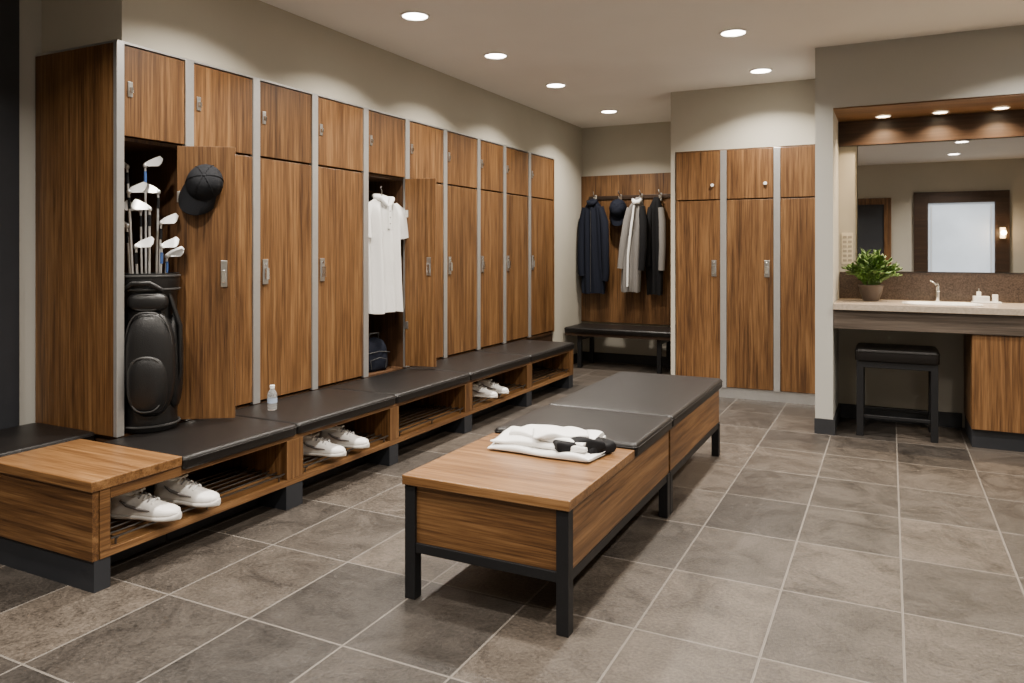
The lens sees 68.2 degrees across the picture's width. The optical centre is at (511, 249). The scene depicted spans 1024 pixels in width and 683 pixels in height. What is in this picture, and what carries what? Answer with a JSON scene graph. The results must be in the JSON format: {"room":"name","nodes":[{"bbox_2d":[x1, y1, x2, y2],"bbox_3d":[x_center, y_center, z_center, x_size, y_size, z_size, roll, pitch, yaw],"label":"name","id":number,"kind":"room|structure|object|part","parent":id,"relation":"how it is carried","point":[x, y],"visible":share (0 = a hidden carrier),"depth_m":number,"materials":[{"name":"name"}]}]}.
{"room":"changing room","nodes":[
{"label":"changing room","id":0,"kind":"room"},
{"bbox_2d":[19,0,41,425],"bbox_3d":[-2.147,-0.075,5.434,0.100,3.050,11.000,0,0,27],"label":"wall","id":1,"kind":"structure","parent":0,"point":[30,11],"depth_m":4.21,"materials":[{"name":"grey paint"}]},
{"bbox_2d":[0,0,18,429],"bbox_3d":[-3.609,-0.075,2.364,0.030,3.050,4.000,0,0,27],"label":"panel","id":2,"kind":"object","parent":1,"relation":"attached to","point":[9,9],"visible":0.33,"depth_m":4.09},
{"bbox_2d":[42,0,553,157],"bbox_3d":[-1.083,-1.351,6.682,0.685,0.498,5.705,0,0,27],"label":"wall","id":3,"kind":"structure","parent":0,"point":[256,38],"depth_m":5.16,"materials":[{"name":"beige paint"}]},
{"bbox_2d":[0,361,1023,682],"bbox_3d":[0.984,1.500,3.868,7.100,0.100,11.000,0,0,27],"label":"floor","id":4,"kind":"structure","parent":0,"point":[793,553],"depth_m":3.27,"materials":[{"name":"tile"}]},
{"bbox_2d":[0,340,574,592],"bbox_3d":[-1.119,1.202,5.863,1.292,0.495,5.415,0,0,27],"label":"storage bench","id":5,"kind":"object","parent":4,"relation":"on","point":[58,484],"visible":0.89,"depth_m":4.03,"materials":[{"name":"brown wood"}]},
{"bbox_2d":[0,423,95,456],"bbox_3d":[-2.549,0.987,3.864,0.522,0.064,0.559,0,0,27],"label":"cushion","id":6,"kind":"object","parent":5,"relation":"on","point":[20,439],"depth_m":3.88,"materials":[{"name":"black leather"}]},
{"bbox_3d":[-1.996,1.151,3.358,0.577,0.262,0.048,0,0,27],"label":"post","id":7,"kind":"part","parent":5,"relation":"part of","materials":[{"name":"brown wood"}]},
{"bbox_2d":[110,474,220,521],"bbox_3d":[-1.649,1.170,3.601,0.350,0.140,0.410,0,0,27],"label":"shoes","id":8,"kind":"object","parent":5,"relation":"on","point":[161,507],"visible":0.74,"depth_m":3.50,"materials":[{"name":"white leather"}]},
{"bbox_2d":[104,416,296,468],"bbox_3d":[-1.652,1.006,4.051,0.625,0.066,0.773,0,0,27],"label":"cushion","id":9,"kind":"object","parent":5,"relation":"on","point":[197,443],"depth_m":3.94,"materials":[{"name":"black leather"}]},
{"bbox_2d":[267,385,276,410],"bbox_3d":[-1.458,0.897,4.597,0.059,0.152,0.059,0,0,27],"label":"water bottle","id":10,"kind":"object","parent":5,"relation":"on","point":[272,394],"visible":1,"depth_m":4.58,"materials":[{"name":"clear plastic"}]},
{"bbox_2d":[236,388,395,433],"bbox_3d":[-1.267,1.006,4.821,0.625,0.066,0.953,0,0,27],"label":"cushion","id":11,"kind":"object","parent":5,"relation":"on","point":[310,412],"depth_m":4.71,"materials":[{"name":"black leather"}]},
{"bbox_2d":[303,425,369,456],"bbox_3d":[-1.114,1.173,4.678,0.332,0.133,0.394,0,0,27],"label":"shoes","id":12,"kind":"object","parent":5,"relation":"on","point":[331,442],"visible":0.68,"depth_m":4.59,"materials":[{"name":"white leather"}]},
{"bbox_2d":[328,368,469,402],"bbox_3d":[-0.829,1.006,5.697,0.625,0.066,1.013,0,0,27],"label":"cushion","id":13,"kind":"object","parent":5,"relation":"on","point":[407,385],"depth_m":5.59,"materials":[{"name":"black leather"}]},
{"bbox_2d":[473,379,508,397],"bbox_3d":[-0.218,1.180,6.478,0.301,0.118,0.337,0,0,27],"label":"shoes","id":14,"kind":"object","parent":5,"relation":"on","point":[484,388],"visible":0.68,"depth_m":6.41,"materials":[{"name":"white leather"}]},
{"bbox_2d":[475,340,574,361],"bbox_3d":[0.146,1.006,7.647,0.625,0.066,1.093,0,0,27],"label":"cushion","id":15,"kind":"object","parent":5,"relation":"on","point":[537,351],"depth_m":7.54,"materials":[{"name":"black leather"}]},
{"bbox_2d":[35,39,553,442],"bbox_3d":[-0.958,0.177,6.583,0.968,2.546,5.730,0,0,27],"label":"bank","id":16,"kind":"object","parent":4,"relation":"on","point":[274,284],"depth_m":4.78,"materials":[{"name":"brown wood"}]},
{"bbox_3d":[-2.361,-0.054,4.096,0.684,2.059,0.025,0,0,27],"label":"panel","id":17,"kind":"part","parent":16,"relation":"part of","materials":[{"name":"brown wood"}]},
{"bbox_2d":[124,137,180,153],"bbox_3d":[-2.265,-0.588,4.293,0.648,0.018,0.433,0,0,27],"label":"shelf","id":18,"kind":"object","parent":16,"relation":"attached to","point":[131,145],"depth_m":4.26,"materials":[{"name":"brown wood"}]},
{"bbox_2d":[124,156,183,432],"bbox_3d":[-1.984,0.225,4.130,0.407,1.495,0.351,0,0,27],"label":"golf bag","id":19,"kind":"object","parent":16,"relation":"on","point":[153,326],"visible":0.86,"depth_m":4.02,"materials":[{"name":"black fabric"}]},
{"bbox_3d":[-1.963,-0.839,4.147,0.020,0.474,0.382,0,0,27],"label":"door","id":20,"kind":"part","parent":16,"relation":"part of","materials":[{"name":"brown wood"}]},
{"bbox_3d":[-1.742,-0.338,4.240,0.242,0.293,0.152,0,0,-21],"label":"charcoal golf cap","id":21,"kind":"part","parent":16,"relation":"part of","materials":[{"name":"black fabric"}]},
{"bbox_3d":[-1.735,0.185,4.294,0.312,1.544,0.022,0,0,-9],"label":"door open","id":22,"kind":"part","parent":16,"relation":"part of","materials":[{"name":"brown wood"}]},
{"bbox_3d":[-1.749,-0.839,4.574,0.020,0.474,0.451,0,0,27],"label":"door","id":23,"kind":"part","parent":16,"relation":"part of","materials":[{"name":"brown wood"}]},
{"bbox_3d":[-1.749,0.186,4.574,0.020,1.549,0.451,0,0,27],"label":"door","id":24,"kind":"part","parent":16,"relation":"part of","materials":[{"name":"brown wood"}]},
{"bbox_3d":[-1.512,-0.839,5.048,0.020,0.474,0.483,0,0,27],"label":"door","id":25,"kind":"part","parent":16,"relation":"part of","materials":[{"name":"brown wood"}]},
{"bbox_3d":[-1.512,0.186,5.048,0.020,1.549,0.483,0,0,27],"label":"door","id":26,"kind":"part","parent":16,"relation":"part of","materials":[{"name":"brown wood"}]},
{"bbox_3d":[-1.082,-1.090,6.648,0.689,0.012,5.725,0,0,27],"label":"panel","id":27,"kind":"part","parent":16,"relation":"part of","materials":[{"name":"wood"}]},
{"bbox_3d":[-1.087,0.988,6.651,0.648,0.025,5.685,0,0,27],"label":"floor panel","id":28,"kind":"part","parent":16,"relation":"part of","materials":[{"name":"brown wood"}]},
{"bbox_3d":[-1.262,-0.839,5.549,0.020,0.474,0.513,0,0,27],"label":"door","id":29,"kind":"part","parent":16,"relation":"part of","materials":[{"name":"brown wood"}]},
{"bbox_3d":[-1.262,0.186,5.549,0.020,1.549,0.513,0,0,27],"label":"door","id":30,"kind":"part","parent":16,"relation":"part of","materials":[{"name":"brown wood"}]},
{"bbox_2d":[369,332,389,372],"bbox_3d":[-1.135,0.821,6.114,0.229,0.316,0.298,0,0,27],"label":"bag","id":31,"kind":"object","parent":16,"relation":"on","point":[378,360],"visible":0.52,"depth_m":6.07,"materials":[{"name":"fabric"}]},
{"bbox_2d":[369,173,402,181],"bbox_3d":[-1.309,-0.588,6.205,0.648,0.018,0.537,0,0,27],"label":"shelf","id":32,"kind":"object","parent":16,"relation":"attached to","point":[392,177],"depth_m":6.18,"materials":[{"name":"brown wood"}]},
{"bbox_3d":[-1.008,-0.839,6.055,0.020,0.474,0.495,0,0,27],"label":"door","id":33,"kind":"part","parent":16,"relation":"part of","materials":[{"name":"brown wood"}]},
{"bbox_2d":[369,186,408,313],"bbox_3d":[-1.041,-0.004,6.099,0.216,1.019,0.628,0,0,36],"label":"polo shirt","id":34,"kind":"object","parent":16,"relation":"in","point":[387,219],"visible":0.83,"depth_m":6.03,"materials":[{"name":"fabric"}]},
{"bbox_3d":[-0.752,0.185,6.222,0.267,1.544,0.022,0,0,14],"label":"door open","id":35,"kind":"part","parent":16,"relation":"part of","materials":[{"name":"brown wood"}]},
{"bbox_3d":[-0.749,-0.839,6.573,0.020,0.474,0.540,0,0,27],"label":"door","id":36,"kind":"part","parent":16,"relation":"part of","materials":[{"name":"brown wood"}]},
{"bbox_3d":[-0.749,0.186,6.573,0.020,1.549,0.540,0,0,27],"label":"door","id":37,"kind":"part","parent":16,"relation":"part of","materials":[{"name":"brown wood"}]},
{"bbox_3d":[-0.476,-0.839,7.121,0.020,0.474,0.560,0,0,27],"label":"door","id":38,"kind":"part","parent":16,"relation":"part of","materials":[{"name":"brown wood"}]},
{"bbox_3d":[-0.476,0.186,7.121,0.020,1.549,0.560,0,0,27],"label":"door","id":39,"kind":"part","parent":16,"relation":"part of","materials":[{"name":"brown wood"}]},
{"bbox_3d":[-0.212,-0.839,7.648,0.020,0.474,0.496,0,0,27],"label":"door","id":40,"kind":"part","parent":16,"relation":"part of","materials":[{"name":"brown wood"}]},
{"bbox_3d":[-0.212,0.186,7.648,0.020,1.549,0.496,0,0,27],"label":"door","id":41,"kind":"part","parent":16,"relation":"part of","materials":[{"name":"brown wood"}]},
{"bbox_3d":[0.050,-0.839,8.171,0.020,0.474,0.550,0,0,27],"label":"door","id":42,"kind":"part","parent":16,"relation":"part of","materials":[{"name":"brown wood"}]},
{"bbox_3d":[0.050,0.186,8.171,0.020,1.549,0.550,0,0,27],"label":"door","id":43,"kind":"part","parent":16,"relation":"part of","materials":[{"name":"brown wood"}]},
{"bbox_3d":[0.340,-0.839,8.752,0.020,0.474,0.625,0,0,27],"label":"door","id":44,"kind":"part","parent":16,"relation":"part of","materials":[{"name":"brown wood"}]},
{"bbox_3d":[0.340,0.186,8.752,0.020,1.549,0.625,0,0,27],"label":"door","id":45,"kind":"part","parent":16,"relation":"part of","materials":[{"name":"brown wood"}]},
{"bbox_2d":[402,371,722,637],"bbox_3d":[0.519,1.176,4.254,0.766,0.548,2.854,0,0,27],"label":"bench","id":46,"kind":"object","parent":4,"relation":"on","point":[544,518],"visible":0.94,"depth_m":3.15,"materials":[{"name":"brown wood"}]},
{"bbox_3d":[0.208,1.213,3.641,0.735,0.474,1.460,0,0,27],"label":"frame","id":47,"kind":"part","parent":46,"relation":"part of","materials":[{"name":"black metal"}]},
{"bbox_2d":[488,424,615,461],"bbox_3d":[0.193,0.880,3.531,0.568,0.108,0.326,0,0,27],"label":"folded towel","id":48,"kind":"object","parent":46,"relation":"on","point":[571,443],"visible":1,"depth_m":3.44,"materials":[{"name":"white fabric"}]},
{"bbox_2d":[494,405,672,456],"bbox_3d":[0.391,0.936,3.998,0.766,0.068,0.668,0,0,27],"label":"cushion","id":49,"kind":"object","parent":46,"relation":"on","point":[636,432],"depth_m":3.97,"materials":[{"name":"black leather"}]},
{"bbox_3d":[0.841,1.333,4.907,0.735,0.235,1.350,0,0,27],"label":"frame","id":50,"kind":"part","parent":46,"relation":"part of","materials":[{"name":"black metal"}]},
{"bbox_2d":[564,323,670,373],"bbox_3d":[1.482,1.198,9.220,1.602,0.505,0.587,0,0,27],"label":"bench","id":51,"kind":"object","parent":4,"relation":"on","point":[582,331],"visible":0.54,"depth_m":9.14,"materials":[{"name":"black leather"}]},
{"bbox_3d":[1.482,0.978,9.220,1.602,0.065,0.587,0,0,27],"label":"seat","id":52,"kind":"part","parent":51,"relation":"part of","materials":[{"name":"black leather"}]},
{"bbox_2d":[676,144,814,404],"bbox_3d":[2.421,0.231,7.603,1.401,2.438,0.674,0,0,27],"label":"bank","id":53,"kind":"object","parent":4,"relation":"on","point":[745,217],"visible":0.93,"depth_m":7.32,"materials":[{"name":"brown wood"}]},
{"bbox_3d":[1.857,-0.739,7.549,0.435,0.475,0.020,0,0,27],"label":"door","id":54,"kind":"part","parent":53,"relation":"part of","materials":[{"name":"brown wood"}]},
{"bbox_3d":[1.857,0.427,7.549,0.435,1.833,0.020,0,0,27],"label":"door","id":55,"kind":"part","parent":53,"relation":"part of","materials":[{"name":"brown wood"}]},
{"bbox_3d":[2.305,-0.739,7.325,0.434,0.475,0.020,0,0,27],"label":"door","id":56,"kind":"part","parent":53,"relation":"part of","materials":[{"name":"brown wood"}]},
{"bbox_3d":[2.305,0.427,7.325,0.434,1.833,0.020,0,0,27],"label":"door","id":57,"kind":"part","parent":53,"relation":"part of","materials":[{"name":"brown wood"}]},
{"bbox_3d":[2.734,-0.739,7.110,0.393,0.475,0.020,0,0,27],"label":"door","id":58,"kind":"part","parent":53,"relation":"part of","materials":[{"name":"brown wood"}]},
{"bbox_3d":[2.734,0.427,7.110,0.393,1.833,0.020,0,0,27],"label":"door","id":59,"kind":"part","parent":53,"relation":"part of","materials":[{"name":"brown wood"}]},
{"bbox_2d":[855,343,939,442],"bbox_3d":[3.037,1.103,5.973,0.587,0.695,0.427,0,0,27],"label":"vanity stool","id":60,"kind":"object","parent":4,"relation":"on","point":[869,355],"visible":1,"depth_m":5.83,"materials":[{"name":"black leather"}]},
{"bbox_2d":[855,343,939,364],"bbox_3d":[3.037,0.810,5.973,0.587,0.110,0.427,0,0,27],"label":"seat cushion","id":61,"kind":"object","parent":60,"relation":"on","point":[865,353],"depth_m":5.82,"materials":[{"name":"black leather"}]},
{"bbox_2d":[833,298,1023,451],"bbox_3d":[4.014,0.933,5.572,2.993,1.034,0.738,0,0,27],"label":"vanity","id":62,"kind":"object","parent":4,"relation":"on","point":[993,333],"depth_m":5.51,"materials":[{"name":"wood"}]},
{"bbox_2d":[841,249,902,300],"bbox_3d":[2.968,0.201,6.229,0.446,0.437,0.375,0,0,27],"label":"potted fern","id":63,"kind":"object","parent":62,"relation":"on","point":[871,274],"visible":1,"depth_m":6.16,"materials":[{"name":"green plant"}]},
{"bbox_2d":[858,284,883,300],"bbox_3d":[2.954,0.352,6.221,0.192,0.135,0.192,0,0,27],"label":"pot","id":64,"kind":"object","parent":63,"relation":"attached to","point":[869,292],"depth_m":6.16,"materials":[{"name":"brown ceramic"}]},
{"bbox_2d":[930,280,940,301],"bbox_3d":[3.415,0.332,6.087,0.081,0.174,0.173,0,0,27],"label":"chrome faucet","id":65,"kind":"object","parent":62,"relation":"on","point":[937,286],"visible":1,"depth_m":6.12,"materials":[{"name":"silver metal"}]},
{"bbox_2d":[902,301,982,305],"bbox_3d":[3.359,0.489,5.912,0.551,0.146,0.403,0,0,27],"label":"basin","id":66,"kind":"object","parent":62,"relation":"in","point":[903,302],"depth_m":6.01,"materials":[{"name":"white ceramic"}]},
{"bbox_2d":[971,288,1001,303],"bbox_3d":[3.748,0.362,5.975,0.200,0.114,0.100,0,0,27],"label":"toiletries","id":67,"kind":"object","parent":62,"relation":"on","point":[978,298],"visible":1,"depth_m":5.95,"materials":[{"name":"white ceramic"}]},
{"bbox_3d":[3.681,0.964,5.382,0.694,0.692,0.020,0,0,27],"label":"cabinet door","id":68,"kind":"part","parent":62,"relation":"part of","materials":[{"name":"brown wood"}]},
{"bbox_2d":[552,117,581,353],"bbox_3d":[0.406,-0.075,9.661,0.685,3.050,0.955,0,0,27],"label":"wall","id":69,"kind":"structure","parent":0,"point":[567,136],"depth_m":9.45,"materials":[{"name":"paint"}]},
{"bbox_2d":[573,351,582,363],"bbox_3d":[0.719,1.390,9.504,0.015,0.120,0.925,0,0,27],"label":"baseboard","id":70,"kind":"structure","parent":69,"relation":"attached to","point":[575,354],"depth_m":9.67,"materials":[{"name":"black"}]},
{"bbox_2d":[582,121,670,356],"bbox_3d":[1.373,-0.075,9.767,2.320,3.050,0.100,0,0,27],"label":"wall","id":71,"kind":"structure","parent":0,"point":[645,148],"depth_m":9.66,"materials":[{"name":"paint"}]},
{"bbox_2d":[583,351,665,365],"bbox_3d":[1.656,1.390,9.561,1.610,0.120,0.015,0,0,27],"label":"baseboard","id":72,"kind":"structure","parent":71,"relation":"attached to","point":[598,356],"depth_m":9.66,"materials":[{"name":"black"}]},
{"bbox_2d":[581,173,670,324],"bbox_3d":[1.642,-0.015,9.550,1.620,1.890,0.043,0,0,27],"label":"panel","id":73,"kind":"object","parent":71,"relation":"attached to","point":[615,306],"visible":0.43,"depth_m":9.64,"materials":[{"name":"brown wood"}]},
{"bbox_2d":[589,189,670,200],"bbox_3d":[1.608,-0.681,9.477,1.400,0.141,0.117,0,0,27],"label":"hook rail","id":74,"kind":"object","parent":73,"relation":"attached to","point":[660,195],"visible":0.57,"depth_m":9.56,"materials":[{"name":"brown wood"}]},
{"bbox_2d":[577,198,608,293],"bbox_3d":[1.053,-0.050,9.636,0.430,1.212,0.194,0,0,27],"label":"jacket","id":75,"kind":"object","parent":74,"relation":"hanging from","point":[593,226],"visible":1,"depth_m":9.56,"materials":[{"name":"fabric"}]},
{"bbox_2d":[609,199,626,225],"bbox_3d":[1.315,-0.473,9.494,0.228,0.350,0.161,0,0,27],"label":"cap","id":76,"kind":"object","parent":74,"relation":"hanging from","point":[617,208],"visible":0.97,"depth_m":9.46,"materials":[{"name":"fabric"}]},
{"bbox_3d":[1.630,-0.672,9.521,1.400,0.045,0.020,0,0,27],"label":"rail","id":77,"kind":"part","parent":74,"relation":"part of","materials":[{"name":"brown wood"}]},
{"bbox_2d":[617,197,646,292],"bbox_3d":[1.513,-0.065,9.354,0.389,1.182,0.212,0,0,33],"label":"jacket","id":78,"kind":"object","parent":74,"relation":"hanging from","point":[633,240],"visible":1,"depth_m":9.31,"materials":[{"name":"fabric"}]},
{"bbox_2d":[645,197,665,294],"bbox_3d":[1.772,-0.050,9.309,0.262,1.212,0.192,0,0,27],"label":"jacket","id":79,"kind":"object","parent":74,"relation":"hanging from","point":[656,221],"visible":0.99,"depth_m":9.27,"materials":[{"name":"fabric"}]},
{"bbox_2d":[260,0,1023,127],"bbox_3d":[0.984,-1.650,3.868,7.100,0.100,11.000,0,0,27],"label":"ceiling","id":80,"kind":"structure","parent":0,"point":[628,57],"depth_m":5.67,"materials":[{"name":"paint"}]},
{"bbox_2d":[400,11,429,20],"bbox_3d":[-0.662,-1.596,5.161,0.207,0.008,0.207,0,0,27],"label":"recessed light","id":81,"kind":"object","parent":80,"relation":"in","point":[408,15],"visible":1,"depth_m":5.15,"materials":[{"name":"white plastic"}]},
{"bbox_2d":[483,52,507,58],"bbox_3d":[-0.134,-1.596,6.216,0.207,0.008,0.207,0,0,27],"label":"recessed light","id":82,"kind":"object","parent":80,"relation":"in","point":[492,55],"visible":1,"depth_m":6.20,"materials":[{"name":"white plastic"}]},
{"bbox_2d":[545,83,565,87],"bbox_3d":[0.425,-1.596,7.334,0.207,0.008,0.207,0,0,27],"label":"recessed light","id":83,"kind":"object","parent":80,"relation":"in","point":[550,85],"visible":1,"depth_m":7.32,"materials":[{"name":"white plastic"}]},
{"bbox_2d":[600,110,617,112],"bbox_3d":[1.118,-1.596,8.721,0.207,0.008,0.207,0,0,27],"label":"recessed light","id":84,"kind":"object","parent":80,"relation":"in","point":[602,111],"visible":1,"depth_m":8.70,"materials":[{"name":"white plastic"}]},
{"bbox_2d":[719,28,747,36],"bbox_3d":[1.628,-1.596,5.559,0.207,0.008,0.207,0,0,27],"label":"recessed light","id":85,"kind":"object","parent":80,"relation":"in","point":[735,32],"visible":1,"depth_m":5.54,"materials":[{"name":"white plastic"}]},
{"bbox_2d":[749,68,772,73],"bbox_3d":[2.218,-1.596,6.739,0.207,0.008,0.207,0,0,27],"label":"recessed light","id":86,"kind":"object","parent":80,"relation":"in","point":[757,70],"visible":1,"depth_m":6.72,"materials":[{"name":"white plastic"}]},
{"bbox_2d":[671,92,675,374],"bbox_3d":[2.038,-0.075,8.476,0.045,3.050,1.815,0,0,27],"label":"wall","id":87,"kind":"structure","parent":0,"point":[673,153],"depth_m":7.66,"materials":[{"name":"paint"}]},
{"bbox_2d":[675,79,814,151],"bbox_3d":[2.445,-1.295,7.657,1.415,0.610,0.715,0,0,27],"label":"wall locker header","id":88,"kind":"structure","parent":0,"point":[776,114],"depth_m":7.35,"materials":[{"name":"paint"}]},
{"bbox_2d":[815,46,838,419],"bbox_3d":[2.878,-0.075,6.795,0.130,3.050,1.870,0,0,27],"label":"wall pillar","id":89,"kind":"structure","parent":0,"point":[826,122],"depth_m":5.97,"materials":[{"name":"grey paint"}]},
{"bbox_2d":[814,418,834,434],"bbox_3d":[2.461,1.390,5.950,0.150,0.120,0.015,0,0,27],"label":"baseboard","id":90,"kind":"structure","parent":89,"relation":"attached to","point":[821,426],"depth_m":5.94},
{"bbox_2d":[833,403,839,433],"bbox_3d":[2.686,1.390,6.249,0.015,0.120,0.720,0,0,27],"label":"baseboard","id":91,"kind":"structure","parent":89,"relation":"attached to","point":[837,414],"depth_m":6.20,"materials":[{"name":"black"}]},
{"bbox_2d":[839,146,1014,427],"bbox_3d":[4.204,-0.075,5.948,3.000,3.050,0.100,0,0,27],"label":"wall","id":92,"kind":"structure","parent":0,"point":[895,388],"depth_m":6.40,"materials":[{"name":"grey paint"}]},
{"bbox_2d":[833,25,1023,107],"bbox_3d":[4.021,-1.357,5.581,3.000,0.485,0.720,0,0,27],"label":"wall","id":93,"kind":"structure","parent":0,"point":[983,62],"depth_m":5.63,"materials":[{"name":"beige paint"}]},
{"bbox_2d":[842,233,852,263],"bbox_3d":[2.900,-0.015,6.538,0.090,0.270,0.010,0,0,27],"label":"plate","id":94,"kind":"object","parent":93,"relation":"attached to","point":[847,238],"visible":0.98,"depth_m":6.54,"materials":[{"name":"grey plastic"}]},
{"bbox_2d":[875,115,891,117],"bbox_3d":[3.054,-1.099,6.221,0.122,0.008,0.122,0,0,27],"label":"recessed light","id":95,"kind":"object","parent":93,"relation":"attached to","point":[878,116],"visible":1,"depth_m":6.21,"materials":[{"name":"white plastic"}]},
{"bbox_2d":[840,403,961,427],"bbox_3d":[3.257,1.390,6.357,0.910,0.120,0.015,0,0,27],"label":"baseboard","id":96,"kind":"structure","parent":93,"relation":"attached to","point":[945,419],"depth_m":6.33,"materials":[{"name":"black"}]},
{"bbox_2d":[833,93,1023,121],"bbox_3d":[4.022,-1.109,5.585,2.997,0.010,0.709,0,0,27],"label":"trim","id":97,"kind":"structure","parent":93,"relation":"attached to","point":[1015,101],"depth_m":5.90,"materials":[{"name":"brown wood"}]},
{"bbox_2d":[838,109,1023,146],"bbox_3d":[4.170,-0.999,5.881,2.997,0.208,0.049,0,0,27],"label":"header","id":98,"kind":"object","parent":93,"relation":"attached to","point":[1010,123],"depth_m":6.21,"materials":[{"name":"brown wood"}]},
{"bbox_2d":[840,272,1023,302],"bbox_3d":[4.179,0.303,5.894,2.985,0.231,0.017,0,0,27],"label":"backsplash","id":99,"kind":"structure","parent":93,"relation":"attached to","point":[1009,288],"depth_m":6.20,"materials":[{"name":"brown stone"}]},
{"bbox_2d":[932,110,948,113],"bbox_3d":[3.421,-1.099,6.037,0.122,0.008,0.122,0,0,27],"label":"recessed light","id":100,"kind":"object","parent":93,"relation":"attached to","point":[943,111],"visible":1,"depth_m":6.03,"materials":[{"name":"white plastic"}]},
{"bbox_2d":[857,137,1023,273],"bbox_3d":[4.111,-0.354,5.926,2.558,1.080,0.021,0,0,27],"label":"wall mirror","id":101,"kind":"object","parent":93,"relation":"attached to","point":[956,206],"visible":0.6,"depth_m":6.20,"materials":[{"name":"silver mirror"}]},
{"bbox_2d":[992,106,1010,109],"bbox_3d":[3.788,-1.099,5.854,0.122,0.008,0.122,0,0,27],"label":"recessed light","id":102,"kind":"object","parent":93,"relation":"attached to","point":[999,107],"visible":1,"depth_m":5.84,"materials":[{"name":"white plastic"}]}
]}

